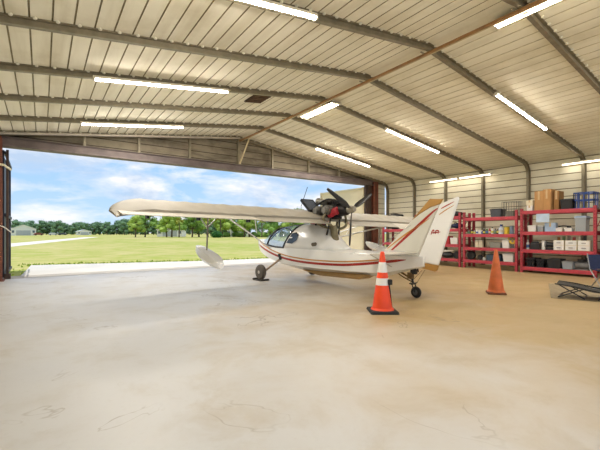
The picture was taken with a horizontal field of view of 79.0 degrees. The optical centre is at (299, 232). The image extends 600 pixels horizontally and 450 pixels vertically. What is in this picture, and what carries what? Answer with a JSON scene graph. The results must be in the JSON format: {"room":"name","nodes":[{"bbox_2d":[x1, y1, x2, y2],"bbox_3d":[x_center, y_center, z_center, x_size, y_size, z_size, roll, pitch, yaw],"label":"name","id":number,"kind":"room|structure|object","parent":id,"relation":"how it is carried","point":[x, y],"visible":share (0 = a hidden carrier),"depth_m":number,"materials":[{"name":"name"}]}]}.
{"room":"aircraft hangar","nodes":[
{"label":"aircraft hangar","id":0,"kind":"room"},
{"bbox_2d":[7,136,384,245],"bbox_3d":[-2.449,-1.200,13.917,16.800,4.900,0.100,0,0,-35],"label":"wall","id":1,"kind":"structure","parent":0,"point":[218,150],"depth_m":13.37,"materials":[{"name":"brown metal"}]},
{"bbox_2d":[4,150,10,278],"bbox_3d":[-7.995,-0.510,9.949,0.140,3.520,0.160,0,0,-35],"label":"trim","id":2,"kind":"structure","parent":1,"relation":"attached to","point":[7,275],"depth_m":9.92,"materials":[{"name":"brown metal"}]},
{"bbox_2d":[3,150,11,277],"bbox_3d":[-9.030,-0.525,11.184,0.150,3.490,3.209,0,0,-36],"label":"door","id":3,"kind":"structure","parent":1,"relation":"in","point":[4,152],"depth_m":11.12,"materials":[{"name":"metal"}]},
{"bbox_2d":[3,262,281,278],"bbox_3d":[-2.514,1.351,14.183,14.100,0.198,0.850,0,0,-35],"label":"trim","id":4,"kind":"structure","parent":1,"relation":"attached to","point":[228,265],"depth_m":11.84,"materials":[{"name":"grey concrete"}]},
{"bbox_2d":[0,261,599,449],"bbox_3d":[1.744,1.350,7.916,16.900,0.200,14.300,0,0,-35],"label":"floor","id":5,"kind":"structure","parent":0,"point":[212,358],"depth_m":3.49,"materials":[{"name":"concrete"}]},
{"bbox_2d":[0,136,4,281],"bbox_3d":[-7.920,-0.625,9.401,0.450,3.750,0.400,0,0,-35],"label":"column","id":6,"kind":"structure","parent":5,"relation":"on","point":[1,138],"depth_m":9.38,"materials":[{"name":"red metal"}]},
{"bbox_2d":[109,187,458,297],"bbox_3d":[0.606,0.059,8.916,5.867,2.382,8.703,0,0,20],"label":"aircraft","id":7,"kind":"object","parent":5,"relation":"on","point":[318,248],"visible":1,"depth_m":7.73,"materials":[{"name":"white paint"}]},
{"bbox_2d":[364,185,370,250],"bbox_3d":[3.299,-0.550,17.758,0.320,3.600,0.200,0,0,-35],"label":"column","id":8,"kind":"structure","parent":5,"relation":"on","point":[367,188],"depth_m":17.65,"materials":[{"name":"brown metal"}]},
{"bbox_2d":[2,136,373,185],"bbox_3d":[-2.266,-2.440,13.789,14.150,0.260,0.320,0,0,-35],"label":"beam","id":9,"kind":"structure","parent":8,"relation":"on","point":[8,142],"depth_m":12.05,"materials":[{"name":"metal"}]},
{"bbox_2d":[138,137,140,152],"bbox_3d":[-5.156,-2.845,11.667,0.070,0.590,0.120,0,0,-35],"label":"trim","id":10,"kind":"structure","parent":9,"relation":"on","point":[139,138],"depth_m":11.62,"materials":[{"name":"metal"}]},
{"bbox_2d":[188,138,190,157],"bbox_3d":[-3.826,-2.954,12.610,0.070,0.808,0.120,0,0,-35],"label":"trim","id":11,"kind":"structure","parent":9,"relation":"on","point":[189,139],"depth_m":12.57,"materials":[{"name":"metal"}]},
{"bbox_2d":[237,137,240,163],"bbox_3d":[-2.292,-3.080,13.697,0.140,1.060,0.120,0,0,-35],"label":"trim","id":12,"kind":"structure","parent":9,"relation":"on","point":[238,141],"depth_m":13.64,"materials":[{"name":"metal"}]},
{"bbox_2d":[271,147,273,167],"bbox_3d":[-1.109,-2.983,14.535,0.070,0.866,0.120,0,0,-35],"label":"trim","id":13,"kind":"structure","parent":9,"relation":"on","point":[272,149],"depth_m":14.50,"materials":[{"name":"metal"}]},
{"bbox_2d":[320,187,363,249],"bbox_3d":[2.158,-0.510,19.039,0.150,3.460,3.330,0,0,-37],"label":"door","id":14,"kind":"structure","parent":8,"relation":"attached to","point":[352,196],"depth_m":18.34,"materials":[{"name":"beige metal"}]},
{"bbox_2d":[371,182,377,250],"bbox_3d":[3.649,-0.625,17.895,0.410,3.750,0.360,0,0,-35],"label":"column","id":15,"kind":"structure","parent":5,"relation":"on","point":[374,189],"depth_m":17.84,"materials":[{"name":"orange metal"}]},
{"bbox_2d":[366,251,399,314],"bbox_3d":[1.306,0.771,5.767,0.433,0.957,0.433,0,0,0],"label":"traffic cone","id":16,"kind":"object","parent":5,"relation":"on","point":[382,301],"visible":1,"depth_m":5.67,"materials":[{"name":"orange plastic"}]},
{"bbox_2d":[382,215,425,245],"bbox_3d":[4.528,0.250,15.877,0.730,2.000,1.830,0,0,-35],"label":"storage rack","id":17,"kind":"object","parent":5,"relation":"on","point":[383,229],"visible":0.24,"depth_m":16.24,"materials":[{"name":"red metal"}]},
{"bbox_2d":[427,213,470,266],"bbox_3d":[5.635,0.250,14.315,0.730,2.000,1.860,0,0,-35],"label":"storage rack","id":18,"kind":"object","parent":5,"relation":"on","point":[459,217],"visible":0.38,"depth_m":13.54,"materials":[{"name":"red metal"}]},
{"bbox_2d":[442,252,453,257],"bbox_3d":[5.714,0.822,14.052,0.356,0.272,0.480,0,0,-35],"label":"duffel bag","id":19,"kind":"object","parent":18,"relation":"on","point":[445,254],"visible":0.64,"depth_m":13.92,"materials":[{"name":"black fabric"}]},
{"bbox_2d":[450,238,461,243],"bbox_3d":[5.913,0.298,13.776,0.340,0.239,0.352,0,0,-35],"label":"storage bin","id":20,"kind":"object","parent":18,"relation":"on","point":[452,240],"visible":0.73,"depth_m":13.70,"materials":[{"name":"white plastic"}]},
{"bbox_2d":[463,210,526,271],"bbox_3d":[6.766,0.250,12.720,0.730,2.000,1.870,0,0,-35],"label":"storage rack","id":21,"kind":"object","parent":5,"relation":"on","point":[516,217],"visible":0.87,"depth_m":12.46,"materials":[{"name":"red metal"}]},
{"bbox_2d":[467,251,475,258],"bbox_3d":[6.226,0.808,13.213,0.120,0.300,0.300,0,0,-35],"label":"wheel","id":22,"kind":"object","parent":21,"relation":"on","point":[471,254],"visible":1,"depth_m":13.15,"materials":[{"name":"black rubber"}]},
{"bbox_2d":[485,254,502,260],"bbox_3d":[6.776,0.842,12.610,0.410,0.232,0.532,0,0,-35],"label":"storage bin","id":23,"kind":"object","parent":21,"relation":"on","point":[489,257],"visible":0.67,"depth_m":12.53,"materials":[{"name":"teal plastic"}]},
{"bbox_2d":[489,242,501,247],"bbox_3d":[6.775,0.416,12.524,0.300,0.184,0.432,0,0,-35],"label":"basket","id":24,"kind":"object","parent":21,"relation":"on","point":[492,244],"visible":0.78,"depth_m":12.42,"materials":[{"name":"beige plastic"}]},
{"bbox_2d":[490,208,505,216],"bbox_3d":[6.828,-0.688,12.537,0.410,0.292,0.412,0,0,-35],"label":"storage bin","id":25,"kind":"object","parent":21,"relation":"on","point":[498,212],"visible":0.73,"depth_m":12.41,"materials":[{"name":"grey plastic"}]},
{"bbox_2d":[498,224,503,233],"bbox_3d":[6.843,-0.125,12.376,0.187,0.326,0.152,0,0,-35],"label":"spray bottle","id":26,"kind":"object","parent":21,"relation":"on","point":[500,230],"visible":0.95,"depth_m":12.33,"materials":[{"name":"white plastic"}]},
{"bbox_2d":[501,240,512,247],"bbox_3d":[6.975,0.367,12.243,0.310,0.282,0.262,0,0,-35],"label":"storage bin","id":27,"kind":"object","parent":21,"relation":"on","point":[505,243],"visible":0.76,"depth_m":12.16,"materials":[{"name":"white plastic"}]},
{"bbox_2d":[502,253,518,261],"bbox_3d":[7.054,0.817,12.201,0.390,0.282,0.382,0,0,-35],"label":"storage bin","id":28,"kind":"object","parent":21,"relation":"on","point":[507,257],"visible":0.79,"depth_m":12.08,"materials":[{"name":"white plastic"}]},
{"bbox_2d":[502,201,521,216],"bbox_3d":[7.108,-0.794,12.184,0.459,0.504,0.469,0,0,-35],"label":"wire cage","id":29,"kind":"object","parent":21,"relation":"on","point":[508,202],"visible":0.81,"depth_m":12.07,"materials":[{"name":"grey metal"}]},
{"bbox_2d":[508,237,518,247],"bbox_3d":[7.048,0.276,12.019,0.200,0.465,0.330,0,0,-35],"label":"storage bin","id":30,"kind":"object","parent":21,"relation":"on","point":[511,239],"visible":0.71,"depth_m":12.00,"materials":[{"name":"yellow plastic"}]},
{"bbox_2d":[486,249,506,294],"bbox_3d":[4.045,0.794,7.513,0.354,0.912,0.354,0,0,19],"label":"traffic cone","id":31,"kind":"object","parent":5,"relation":"on","point":[495,287],"visible":1,"depth_m":7.43,"materials":[{"name":"orange plastic"}]},
{"bbox_2d":[520,205,599,277],"bbox_3d":[7.925,0.240,11.084,0.730,2.020,1.980,0,0,-35],"label":"storage rack","id":32,"kind":"object","parent":5,"relation":"on","point":[594,210],"depth_m":10.75,"materials":[{"name":"red metal"}]},
{"bbox_2d":[525,257,540,266],"bbox_3d":[7.461,0.927,11.643,0.430,0.282,0.300,0,0,-35],"label":"crate","id":33,"kind":"object","parent":32,"relation":"on","point":[529,261],"visible":0.81,"depth_m":11.56,"materials":[{"name":"black plastic"}]},
{"bbox_2d":[527,225,538,231],"bbox_3d":[7.437,-0.143,11.590,0.310,0.202,0.282,0,0,-35],"label":"storage bin","id":34,"kind":"object","parent":32,"relation":"on","point":[531,228],"visible":0.82,"depth_m":11.49,"materials":[{"name":"white plastic"}]},
{"bbox_2d":[530,241,541,249],"bbox_3d":[7.473,0.393,11.523,0.240,0.250,0.260,0,0,-35],"label":"tool case","id":35,"kind":"object","parent":32,"relation":"on","point":[536,245],"visible":0.93,"depth_m":11.45,"materials":[{"name":"black plastic"}]},
{"bbox_2d":[534,191,542,209],"bbox_3d":[7.598,-1.003,11.465,0.422,0.602,0.240,0,0,-38],"label":"cardboard box","id":36,"kind":"object","parent":32,"relation":"on","point":[538,195],"visible":0.66,"depth_m":11.34,"materials":[{"name":"brown cardboard"}]},
{"bbox_2d":[535,259,547,267],"bbox_3d":[7.623,0.942,11.415,0.430,0.252,0.280,0,0,-35],"label":"crate","id":37,"kind":"object","parent":32,"relation":"on","point":[542,263],"visible":0.81,"depth_m":11.28,"materials":[{"name":"black plastic"}]},
{"bbox_2d":[538,225,544,231],"bbox_3d":[7.571,-0.138,11.384,0.290,0.192,0.192,0,0,-35],"label":"storage bin","id":38,"kind":"object","parent":32,"relation":"on","point":[541,228],"visible":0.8,"depth_m":11.30,"materials":[{"name":"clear plastic"}]},
{"bbox_2d":[536,214,548,221],"bbox_3d":[7.435,-0.460,11.153,0.004,0.260,0.360,0,0,-35],"label":"notice sheet","id":39,"kind":"object","parent":32,"relation":"attached to","point":[539,217],"visible":1,"depth_m":11.15,"materials":[{"name":"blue paper"}]},
{"bbox_2d":[544,241,552,249],"bbox_3d":[7.712,0.388,11.203,0.200,0.260,0.260,0,0,-35],"label":"grinder","id":40,"kind":"object","parent":32,"relation":"on","point":[547,244],"visible":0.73,"depth_m":11.18,"materials":[{"name":"black metal"}]},
{"bbox_2d":[543,189,556,209],"bbox_3d":[7.718,-1.023,11.244,0.362,0.642,0.220,0,0,-28],"label":"cardboard box","id":41,"kind":"object","parent":32,"relation":"on","point":[548,194],"visible":0.79,"depth_m":11.14,"materials":[{"name":"brown cardboard"}]},
{"bbox_2d":[545,223,557,231],"bbox_3d":[7.715,-0.178,11.180,0.282,0.272,0.280,0,0,-44],"label":"parcel","id":42,"kind":"object","parent":32,"relation":"on","point":[549,227],"visible":0.91,"depth_m":11.08,"materials":[{"name":"white cardboard"}]},
{"bbox_2d":[547,258,565,268],"bbox_3d":[7.836,0.925,11.131,0.420,0.285,0.412,0,0,-35],"label":"storage bin","id":43,"kind":"object","parent":32,"relation":"on","point":[551,262],"visible":0.85,"depth_m":11.01,"materials":[{"name":"black plastic"}]},
{"bbox_2d":[554,190,563,208],"bbox_3d":[7.918,-0.993,11.134,0.402,0.582,0.130,0,0,-35],"label":"cardboard box","id":44,"kind":"object","parent":32,"relation":"on","point":[558,195],"visible":0.66,"depth_m":11.03,"materials":[{"name":"brown cardboard"}]},
{"bbox_2d":[560,198,576,208],"bbox_3d":[8.013,-0.858,10.864,0.410,0.312,0.332,0,0,-35],"label":"storage bin","id":45,"kind":"object","parent":32,"relation":"on","point":[565,203],"visible":0.75,"depth_m":10.74,"materials":[{"name":"black plastic"}]},
{"bbox_2d":[561,260,576,268],"bbox_3d":[8.014,0.947,10.828,0.370,0.242,0.312,0,0,-35],"label":"storage bin","id":46,"kind":"object","parent":32,"relation":"on","point":[567,264],"visible":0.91,"depth_m":10.72,"materials":[{"name":"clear plastic"}]},
{"bbox_2d":[562,262,575,268],"bbox_3d":[8.014,0.962,10.828,0.360,0.212,0.280,0,0,-35],"label":"tub","id":47,"kind":"object","parent":46,"relation":"in","point":[566,265],"depth_m":10.72,"materials":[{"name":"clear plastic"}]},
{"bbox_2d":[575,258,588,269],"bbox_3d":[8.216,0.898,10.579,0.200,0.340,0.320,0,0,-35],"label":"compressor","id":48,"kind":"object","parent":32,"relation":"on","point":[581,264],"visible":0.82,"depth_m":10.53,"materials":[{"name":"grey metal"}]},
{"bbox_2d":[574,216,590,230],"bbox_3d":[8.191,-0.268,10.562,0.350,0.452,0.312,0,0,-35],"label":"storage bin","id":49,"kind":"object","parent":32,"relation":"on","point":[582,223],"visible":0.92,"depth_m":10.46,"materials":[{"name":"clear plastic"}]},
{"bbox_2d":[573,191,599,208],"bbox_3d":[8.273,-0.936,10.515,0.442,0.469,0.492,0,0,-35],"label":"wire crate","id":50,"kind":"object","parent":32,"relation":"on","point":[594,199],"visible":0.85,"depth_m":10.45,"materials":[{"name":"blue plastic"}]},
{"bbox_2d":[549,283,599,301],"bbox_3d":[6.292,1.246,7.470,2.359,0.007,2.678,0,0,22],"label":"floor mat","id":51,"kind":"object","parent":5,"relation":"on","point":[555,290],"visible":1,"depth_m":7.35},
{"bbox_2d":[554,280,599,300],"bbox_3d":[5.632,0.861,6.795,1.390,0.757,0.597,0,0,42],"label":"cot","id":52,"kind":"object","parent":51,"relation":"on","point":[576,286],"visible":1,"depth_m":7.04,"materials":[{"name":"black paint"}]},
{"bbox_2d":[587,254,599,288],"bbox_3d":[6.654,0.858,7.826,0.586,0.803,0.599,0,0,8],"label":"camp chair","id":53,"kind":"object","parent":51,"relation":"on","point":[593,260],"visible":0.81,"depth_m":8.04,"materials":[{"name":"blue fabric"}]},
{"bbox_2d":[0,0,599,183],"bbox_3d":[1.770,-3.085,7.965,17.319,1.228,14.950,0,0,-35],"label":"ceiling","id":54,"kind":"structure","parent":0,"point":[222,24],"depth_m":7.52,"materials":[{"name":"beige metal"}]},
{"bbox_2d":[80,121,183,128],"bbox_3d":[-4.504,-2.958,9.984,2.611,0.433,0.090,0,0,-35],"label":"tube light","id":55,"kind":"object","parent":54,"relation":"attached to","point":[81,122],"visible":1,"depth_m":9.88,"materials":[{"name":"white plastic"}]},
{"bbox_2d":[93,75,228,93],"bbox_3d":[-2.642,-2.951,7.271,2.611,0.433,0.090,0,0,-35],"label":"tube light","id":56,"kind":"object","parent":54,"relation":"attached to","point":[95,77],"visible":1,"depth_m":7.13,"materials":[{"name":"white plastic"}]},
{"bbox_2d":[244,95,270,102],"bbox_3d":[-1.064,-3.387,9.199,0.478,0.101,0.600,0,0,-35],"label":"ceiling vent","id":57,"kind":"object","parent":54,"relation":"in","point":[254,98],"visible":0.94,"depth_m":9.15,"materials":[{"name":"brown metal"}]},
{"bbox_2d":[239,0,317,21],"bbox_3d":[-0.735,-2.949,4.554,2.381,0.402,0.090,0,0,-35],"label":"tube light","id":58,"kind":"object","parent":54,"relation":"attached to","point":[270,4],"visible":1,"depth_m":4.90,"materials":[{"name":"white plastic"}]},
{"bbox_2d":[300,100,340,118],"bbox_3d":[0.555,-3.469,10.285,0.300,0.088,1.500,0,0,-35],"label":"light","id":59,"kind":"object","parent":54,"relation":"hanging from","point":[334,103],"visible":1,"depth_m":10.21,"materials":[{"name":"white plastic"}]},
{"bbox_2d":[315,147,370,166],"bbox_3d":[1.751,-2.990,14.418,2.881,0.469,0.090,0,0,-35],"label":"tube light","id":60,"kind":"object","parent":54,"relation":"attached to","point":[317,148],"visible":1,"depth_m":14.31,"materials":[{"name":"white plastic"}]},
{"bbox_2d":[384,127,439,153],"bbox_3d":[3.700,-2.978,11.815,2.711,0.446,0.090,0,0,-35],"label":"tube light","id":61,"kind":"object","parent":54,"relation":"attached to","point":[386,128],"visible":1,"depth_m":11.70,"materials":[{"name":"white plastic"}]},
{"bbox_2d":[494,92,547,130],"bbox_3d":[5.546,-2.990,9.055,2.691,0.443,0.090,0,0,-35],"label":"tube light","id":62,"kind":"object","parent":54,"relation":"attached to","point":[497,94],"visible":1,"depth_m":8.92,"materials":[{"name":"white plastic"}]},
{"bbox_2d":[491,0,559,29],"bbox_3d":[3.720,-3.546,5.560,0.260,0.148,1.470,0,0,-35],"label":"light","id":63,"kind":"object","parent":54,"relation":"hanging from","point":[550,2],"visible":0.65,"depth_m":5.81,"materials":[{"name":"white plastic"}]},
{"bbox_2d":[387,153,599,269],"bbox_3d":[8.593,-0.634,12.771,0.090,3.768,14.300,0,0,-35],"label":"wall","id":64,"kind":"structure","parent":0,"point":[505,184],"depth_m":13.83,"materials":[{"name":"beige metal"}]},
{"bbox_2d":[0,131,239,138],"bbox_3d":[-5.092,-3.070,11.516,7.020,0.997,0.077,0,0,-35],"label":"trim","id":65,"kind":"structure","parent":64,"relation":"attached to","point":[1,132],"depth_m":11.02,"materials":[{"name":"beige metal"}]},
{"bbox_2d":[0,131,388,246],"bbox_3d":[-2.282,-1.188,13.682,16.590,4.877,0.196,0,0,-35],"label":"trim","id":66,"kind":"structure","parent":64,"relation":"attached to","point":[246,140],"depth_m":14.65,"materials":[{"name":"metal"}]},
{"bbox_2d":[0,115,415,216],"bbox_3d":[-1.340,-1.188,12.352,16.590,4.877,0.196,0,0,-35],"label":"trim","id":67,"kind":"structure","parent":64,"relation":"attached to","point":[2,117],"depth_m":11.13,"materials":[{"name":"metal"}]},
{"bbox_2d":[0,93,446,261],"bbox_3d":[-0.403,-1.188,11.031,16.590,4.877,0.196,0,0,-35],"label":"trim","id":68,"kind":"structure","parent":64,"relation":"attached to","point":[3,96],"depth_m":9.40,"materials":[{"name":"metal"}]},
{"bbox_2d":[0,62,484,264],"bbox_3d":[0.551,-1.188,9.684,16.590,4.877,0.196,0,0,-35],"label":"trim","id":69,"kind":"structure","parent":64,"relation":"attached to","point":[4,66],"depth_m":8.38,"materials":[{"name":"metal"}]},
{"bbox_2d":[239,138,249,163],"bbox_3d":[-2.049,-3.020,13.440,0.570,0.890,0.059,0,0,39],"label":"trim","id":70,"kind":"structure","parent":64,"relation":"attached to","point":[248,138],"depth_m":13.41,"materials":[{"name":"beige metal"}]},
{"bbox_2d":[0,12,530,256],"bbox_3d":[1.506,-1.188,8.338,16.590,4.877,0.196,0,0,-35],"label":"steel frame beam","id":71,"kind":"structure","parent":64,"relation":"attached to","point":[9,19],"depth_m":6.36,"materials":[{"name":"metal"}]},
{"bbox_2d":[239,0,548,140],"bbox_3d":[1.793,-3.450,7.920,0.045,0.040,14.250,0,0,-35],"label":"trim","id":72,"kind":"structure","parent":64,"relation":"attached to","point":[536,2],"depth_m":7.08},
{"bbox_2d":[226,0,586,258],"bbox_3d":[2.460,-1.188,6.992,16.590,4.877,0.196,0,0,-35],"label":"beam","id":73,"kind":"structure","parent":64,"relation":"attached to","point":[323,18],"depth_m":6.89,"materials":[{"name":"metal"}]},
{"bbox_2d":[429,177,458,182],"bbox_3d":[6.182,-2.286,15.695,0.100,0.088,1.340,0,0,-35],"label":"tube light","id":74,"kind":"object","parent":64,"relation":"attached to","point":[453,178],"visible":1,"depth_m":15.63,"materials":[{"name":"white plastic"}]},
{"bbox_2d":[459,172,491,178],"bbox_3d":[6.989,-2.286,14.557,0.100,0.088,1.330,0,0,-35],"label":"tube light","id":75,"kind":"object","parent":64,"relation":"attached to","point":[490,173],"visible":1,"depth_m":14.49,"materials":[{"name":"white plastic"}]},
{"bbox_2d":[501,0,599,93],"bbox_3d":[3.414,-1.188,5.646,16.590,4.877,0.196,0,0,-35],"label":"trim","id":76,"kind":"structure","parent":64,"relation":"attached to","point":[537,21],"depth_m":6.46,"materials":[{"name":"metal"}]},
{"bbox_2d":[561,158,599,165],"bbox_3d":[9.105,-2.286,11.571,0.100,0.088,1.350,0,0,-35],"label":"tube light","id":77,"kind":"object","parent":64,"relation":"attached to","point":[594,159],"visible":1,"depth_m":11.66,"materials":[{"name":"white plastic"}]},
{"label":"outside","id":78,"kind":"structure","parent":0,"visible":0},
{"bbox_2d":[21,258,274,275],"bbox_3d":[-3.070,1.355,16.393,15.050,0.190,5.100,0,0,-35],"label":"apron","id":79,"kind":"object","parent":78,"point":[64,268],"visible":0.35,"depth_m":13.69,"materials":[{"name":"concrete"}]},
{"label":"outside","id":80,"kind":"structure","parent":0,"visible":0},
{"bbox_2d":[9,233,385,275],"bbox_3d":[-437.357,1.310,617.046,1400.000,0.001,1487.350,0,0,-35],"label":"field","id":81,"kind":"structure","parent":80,"point":[102,248],"depth_m":28.90,"materials":[{"name":"green plant"}]},
{"bbox_2d":[11,225,35,235],"bbox_3d":[-151.420,-1.590,199.105,11.600,5.800,14.600,0,0,-38],"label":"building","id":82,"kind":"structure","parent":81,"relation":"on","point":[22,229],"depth_m":193.56,"materials":[{"name":"white metal"}]},
{"bbox_2d":[35,223,45,233],"bbox_3d":[-184.244,-2.839,257.260,7.695,8.571,7.642,0,0,18],"label":"broadleaf tree","id":83,"kind":"object","parent":81,"relation":"on","point":[39,225],"visible":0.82,"depth_m":256.64,"materials":[{"name":"green plant"}]},
{"bbox_2d":[38,220,50,233],"bbox_3d":[-185.060,-4.170,262.902,9.584,11.268,8.532,0,0,9],"label":"broadleaf tree","id":84,"kind":"object","parent":81,"relation":"on","point":[43,223],"visible":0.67,"depth_m":260.97,"materials":[{"name":"green plant"}]},
{"bbox_2d":[44,222,51,233],"bbox_3d":[-181.390,-3.198,263.667,8.304,9.313,8.362,0,0,-5],"label":"broadleaf tree","id":85,"kind":"object","parent":81,"relation":"on","point":[48,224],"visible":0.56,"depth_m":262.41,"materials":[{"name":"green plant"}]},
{"bbox_2d":[51,220,65,233],"bbox_3d":[-169.476,-3.906,255.909,9.606,10.774,9.674,0,0,-19],"label":"broadleaf tree","id":86,"kind":"object","parent":81,"relation":"on","point":[58,224],"visible":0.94,"depth_m":254.74,"materials":[{"name":"green plant"}]},
{"bbox_2d":[69,222,81,234],"bbox_3d":[-162.073,-3.532,264.187,8.981,10.002,8.918,0,0,-39],"label":"broadleaf tree","id":87,"kind":"object","parent":81,"relation":"on","point":[75,224],"visible":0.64,"depth_m":262.83,"materials":[{"name":"green plant"}]},
{"bbox_2d":[77,222,88,230],"bbox_3d":[-154.485,-3.478,259.255,9.297,9.856,8.086,0,0,-5],"label":"broadleaf tree","id":88,"kind":"object","parent":81,"relation":"on","point":[83,225],"visible":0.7,"depth_m":257.99,"materials":[{"name":"green plant"}]},
{"bbox_2d":[75,230,91,234],"bbox_3d":[-145.626,-0.490,244.885,8.600,3.600,7.600,0,0,-41],"label":"building","id":89,"kind":"structure","parent":81,"relation":"on","point":[80,232],"depth_m":242.19,"materials":[{"name":"white metal"}]},
{"bbox_2d":[88,223,98,234],"bbox_3d":[-148.974,-2.982,261.884,8.333,8.835,7.247,0,0,-25],"label":"broadleaf tree","id":90,"kind":"object","parent":81,"relation":"on","point":[94,225],"visible":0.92,"depth_m":260.84,"materials":[{"name":"green plant"}]},
{"bbox_2d":[99,221,112,234],"bbox_3d":[-140.077,-3.564,262.976,9.040,10.069,8.977,0,0,25],"label":"broadleaf tree","id":91,"kind":"object","parent":81,"relation":"on","point":[105,227],"visible":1,"depth_m":261.80,"materials":[{"name":"green plant"}]},
{"bbox_2d":[111,223,120,234],"bbox_3d":[-136.183,-3.002,270.929,6.713,8.866,7.541,0,0,-11],"label":"broadleaf tree","id":92,"kind":"object","parent":81,"relation":"on","point":[115,225],"visible":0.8,"depth_m":270.24,"materials":[{"name":"green plant"}]},
{"bbox_2d":[117,221,130,234],"bbox_3d":[-129.435,-3.711,267.562,9.248,10.373,9.313,0,0,12],"label":"broadleaf tree","id":93,"kind":"object","parent":81,"relation":"on","point":[123,226],"visible":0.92,"depth_m":266.25,"materials":[{"name":"green plant"}]},
{"bbox_2d":[126,215,145,236],"bbox_3d":[-50.481,-2.205,112.946,5.515,7.230,6.921,0,0,-35],"label":"broadleaf tree","id":94,"kind":"object","parent":81,"relation":"on","point":[135,219],"visible":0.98,"depth_m":111.56,"materials":[{"name":"green plant"}]},
{"bbox_2d":[134,215,157,236],"bbox_3d":[-49.764,-2.972,117.342,8.149,8.802,8.376,0,0,-43],"label":"broadleaf tree","id":95,"kind":"object","parent":81,"relation":"on","point":[153,221],"visible":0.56,"depth_m":116.16,"materials":[{"name":"green plant"}]},
{"bbox_2d":[143,221,155,234],"bbox_3d":[-111.013,-4.013,267.893,10.336,10.957,8.989,0,0,-16],"label":"broadleaf tree","id":96,"kind":"object","parent":81,"relation":"on","point":[152,227],"visible":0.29,"depth_m":267.55,"materials":[{"name":"green plant"}]},
{"bbox_2d":[154,216,178,236],"bbox_3d":[-40.008,-2.571,110.821,6.988,7.982,6.856,0,0,40],"label":"broadleaf tree","id":97,"kind":"object","parent":81,"relation":"on","point":[168,221],"visible":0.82,"depth_m":109.83,"materials":[{"name":"green plant"}]},
{"bbox_2d":[157,217,182,236],"bbox_3d":[-40.873,-3.386,118.600,7.367,9.658,9.246,0,0,32],"label":"broadleaf tree","id":98,"kind":"object","parent":81,"relation":"on","point":[159,222],"visible":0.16,"depth_m":118.00,"materials":[{"name":"green plant"}]},
{"bbox_2d":[156,229,185,236],"bbox_3d":[-48.323,-0.790,137.349,9.600,4.200,7.600,0,0,-7],"label":"house","id":99,"kind":"structure","parent":81,"relation":"on","point":[183,232],"depth_m":133.91,"materials":[{"name":"white plastic"}]},
{"bbox_2d":[175,218,183,236],"bbox_3d":[-35.747,-1.590,108.204,2.531,5.987,2.779,0,0,-35],"label":"broadleaf tree","id":100,"kind":"object","parent":81,"relation":"on","point":[178,219],"visible":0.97,"depth_m":108.01,"materials":[{"name":"green plant"}]},
{"bbox_2d":[180,217,205,236],"bbox_3d":[-32.964,-2.961,113.617,7.755,8.773,7.373,0,0,25],"label":"broadleaf tree","id":101,"kind":"object","parent":81,"relation":"on","point":[189,223],"visible":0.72,"depth_m":112.54,"materials":[{"name":"green plant"}]},
{"bbox_2d":[190,218,211,236],"bbox_3d":[-33.399,-3.474,120.083,8.452,9.840,8.615,0,0,18],"label":"broadleaf tree","id":102,"kind":"object","parent":81,"relation":"on","point":[194,230],"visible":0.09,"depth_m":120.57,"materials":[{"name":"green plant"}]},
{"bbox_2d":[210,231,222,237],"bbox_3d":[-23.558,0.452,103.320,3.996,2.832,4.007,0,0,-35],"label":"round bush","id":103,"kind":"object","parent":81,"relation":"on","point":[216,234],"visible":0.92,"depth_m":102.44,"materials":[{"name":"green plant"}]},
{"bbox_2d":[211,218,235,236],"bbox_3d":[-24.171,-2.859,114.254,8.209,8.575,6.541,0,0,10],"label":"broadleaf tree","id":104,"kind":"object","parent":81,"relation":"on","point":[226,226],"visible":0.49,"depth_m":113.41,"materials":[{"name":"green plant"}]},
{"bbox_2d":[233,219,253,236],"bbox_3d":[-18.092,-2.693,114.666,7.209,8.234,7.072,0,0,-5],"label":"broadleaf tree","id":105,"kind":"object","parent":81,"relation":"on","point":[248,225],"visible":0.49,"depth_m":113.72,"materials":[{"name":"green plant"}]},
{"bbox_2d":[235,220,257,236],"bbox_3d":[-17.499,-3.431,119.872,7.439,9.752,9.335,0,0,-12],"label":"broadleaf tree","id":106,"kind":"object","parent":81,"relation":"on","point":[253,221],"visible":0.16,"depth_m":119.06,"materials":[{"name":"green plant"}]},
{"bbox_2d":[211,231,290,236],"bbox_3d":[-1.297,0.650,121.700,47.789,3.539,32.848,0,0,-35],"label":"undergrowth","id":107,"kind":"object","parent":81,"relation":"on","point":[225,234],"visible":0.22,"depth_m":118.87,"materials":[{"name":"green plant"}]},
{"bbox_2d":[255,223,264,232],"bbox_3d":[-32.190,-3.681,283.862,9.256,10.309,9.192,0,0,-16],"label":"broadleaf tree","id":108,"kind":"object","parent":81,"relation":"on","point":[259,226],"visible":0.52,"depth_m":282.18,"materials":[{"name":"green plant"}]},
{"bbox_2d":[259,221,278,236],"bbox_3d":[-9.781,-2.875,114.112,7.600,8.598,7.225,0,0,-19],"label":"broadleaf tree","id":109,"kind":"object","parent":81,"relation":"on","point":[271,227],"visible":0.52,"depth_m":113.23,"materials":[{"name":"green plant"}]},
{"bbox_2d":[281,222,303,231],"bbox_3d":[-2.641,-2.777,115.476,8.048,8.407,6.413,0,0,-34],"label":"broadleaf tree","id":110,"kind":"object","parent":81,"relation":"on","point":[286,224],"visible":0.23,"depth_m":114.23,"materials":[{"name":"green plant"}]},
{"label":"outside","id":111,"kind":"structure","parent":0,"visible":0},
{"bbox_2d":[11,237,94,246],"bbox_3d":[-40.982,1.323,59.204,27.600,0.055,118.000,0,0,-35],"label":"taxiway","id":112,"kind":"structure","parent":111,"point":[56,240],"depth_m":55.46,"materials":[{"name":"white concrete"}]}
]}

